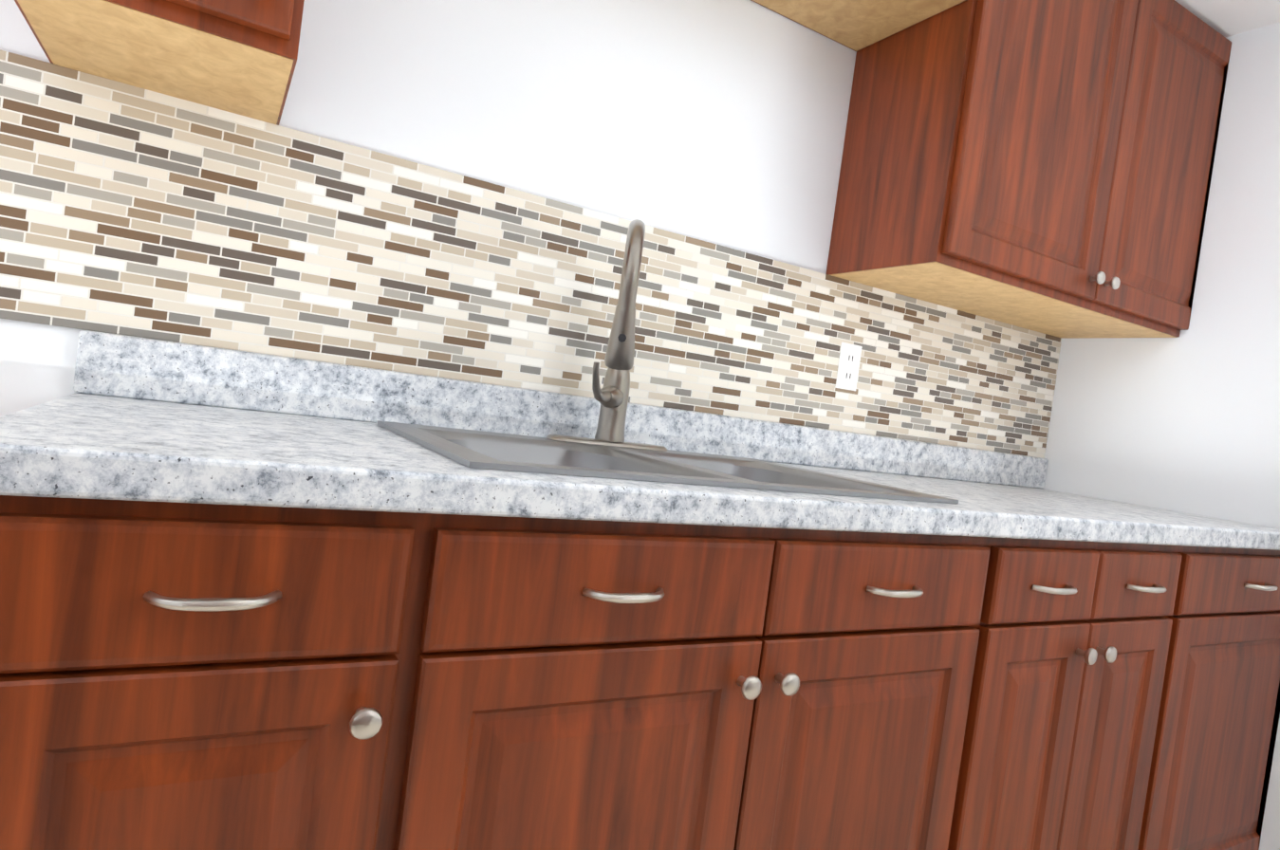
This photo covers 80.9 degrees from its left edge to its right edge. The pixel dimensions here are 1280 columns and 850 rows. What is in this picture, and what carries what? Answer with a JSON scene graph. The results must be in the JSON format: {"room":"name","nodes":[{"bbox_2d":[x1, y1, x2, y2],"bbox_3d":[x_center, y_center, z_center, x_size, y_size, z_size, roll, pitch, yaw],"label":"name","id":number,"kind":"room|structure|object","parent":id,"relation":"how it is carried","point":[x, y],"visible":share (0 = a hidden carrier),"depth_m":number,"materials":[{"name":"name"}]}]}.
{"room":"kitchen","nodes":[
{"label":"kitchen","id":0,"kind":"room"},
{"bbox_2d":[0,0,1074,490],"bbox_3d":[-1.161,-0.326,1.025,6.351,2.300,0.450,7,2,-32],"label":"wall","id":1,"kind":"structure","parent":0,"point":[720,122],"depth_m":1.51,"materials":[{"name":"white paint"}]},
{"bbox_2d":[14,0,304,125],"bbox_3d":[-0.586,-0.896,1.001,0.313,0.813,0.357,7,2,-32],"label":"upper cabinet","id":2,"kind":"object","parent":1,"relation":"attached to","point":[239,57],"depth_m":0.96,"materials":[{"name":"brown wood"}]},
{"bbox_2d":[0,49,1061,458],"bbox_3d":[0.050,-0.228,1.622,2.848,0.374,0.126,7,2,-32],"label":"backsplash","id":3,"kind":"structure","parent":1,"relation":"attached to","point":[125,209],"depth_m":1.36,"materials":[{"name":"tile"}]},
{"bbox_2d":[834,342,862,390],"bbox_3d":[0.527,-0.147,1.895,0.070,0.115,0.008,7,2,-32],"label":"electrical outlet cover","id":4,"kind":"object","parent":3,"relation":"attached to","point":[849,361],"visible":1,"depth_m":1.89,"materials":[{"name":"white plastic"}]},
{"bbox_2d":[758,0,913,45],"bbox_3d":[0.366,-1.086,1.530,0.623,0.213,0.401,7,2,-32],"label":"upper cabinet","id":5,"kind":"object","parent":1,"relation":"attached to","point":[833,19],"depth_m":1.67,"materials":[{"name":"brown wood"}]},
{"bbox_2d":[826,0,1164,318],"bbox_3d":[0.834,-0.728,1.802,0.549,0.813,0.399,7,2,-32],"label":"upper cabinet","id":6,"kind":"object","parent":1,"relation":"attached to","point":[1041,165],"depth_m":1.69,"materials":[{"name":"brown wood"}]},
{"bbox_2d":[991,0,1231,338],"bbox_3d":[1.252,-0.680,2.066,0.444,0.813,0.399,7,2,-32],"label":"upper cabinet","id":7,"kind":"object","parent":1,"relation":"attached to","point":[1187,89],"depth_m":1.95,"materials":[{"name":"brown wood"}]},
{"bbox_2d":[1051,21,1279,849],"bbox_3d":[2.217,0.125,0.951,0.150,2.300,3.300,7,2,-32],"label":"wall","id":8,"kind":"structure","parent":0,"point":[1189,422],"depth_m":1.98,"materials":[{"name":"white paint"}]},
{"bbox_2d":[1174,0,1279,37],"bbox_3d":[-0.759,-1.382,0.646,5.874,0.120,0.944,7,2,-32],"label":"ceiling","id":9,"kind":"structure","parent":0,"point":[1226,18],"depth_m":1.92,"materials":[{"name":"white paint"}]},
{"bbox_3d":[-0.525,1.005,-0.326,6.450,0.100,4.470,7,2,-32],"label":"floor","id":10,"kind":"structure","parent":0,"visible":0},
{"bbox_2d":[0,495,497,849],"bbox_3d":[-0.574,0.473,0.966,0.409,0.874,0.672,7,2,-32],"label":"base cabinet","id":11,"kind":"object","parent":10,"relation":"on","point":[182,676],"depth_m":0.68,"materials":[{"name":"brown wood"}]},
{"bbox_2d":[664,525,1214,849],"bbox_3d":[0.598,0.612,1.625,0.657,0.874,0.708,7,2,-32],"label":"base cabinet","id":12,"kind":"object","parent":10,"relation":"on","point":[845,690],"depth_m":1.17,"materials":[{"name":"brown wood"}]},
{"bbox_2d":[0,330,1279,550],"bbox_3d":[0.363,0.076,1.441,2.455,0.135,0.779,7,2,-32],"label":"countertop","id":13,"kind":"structure","parent":12,"relation":"on","point":[148,419],"depth_m":1.12,"materials":[{"name":"stone"}]},
{"bbox_2d":[546,219,667,451],"bbox_3d":[0.009,-0.158,1.394,0.260,0.413,0.229,7,2,-32],"label":"pull-down faucet","id":14,"kind":"object","parent":13,"relation":"on","point":[611,396],"visible":1,"depth_m":1.28,"materials":[{"name":"silver metal"}]},
{"bbox_2d":[377,420,958,503],"bbox_3d":[0.022,0.159,1.260,0.841,0.204,0.572,7,2,-32],"label":"double-bowl sink","id":15,"kind":"object","parent":13,"relation":"in","point":[491,450],"visible":0.38,"depth_m":1.29,"materials":[{"name":"silver metal"}]},
{"bbox_2d":[1168,547,1279,849],"bbox_3d":[1.106,0.671,1.947,0.551,0.874,0.708,7,2,-32],"label":"base cabinet","id":16,"kind":"object","parent":10,"relation":"on","point":[1233,717],"depth_m":1.67,"materials":[{"name":"brown wood"}]}
]}

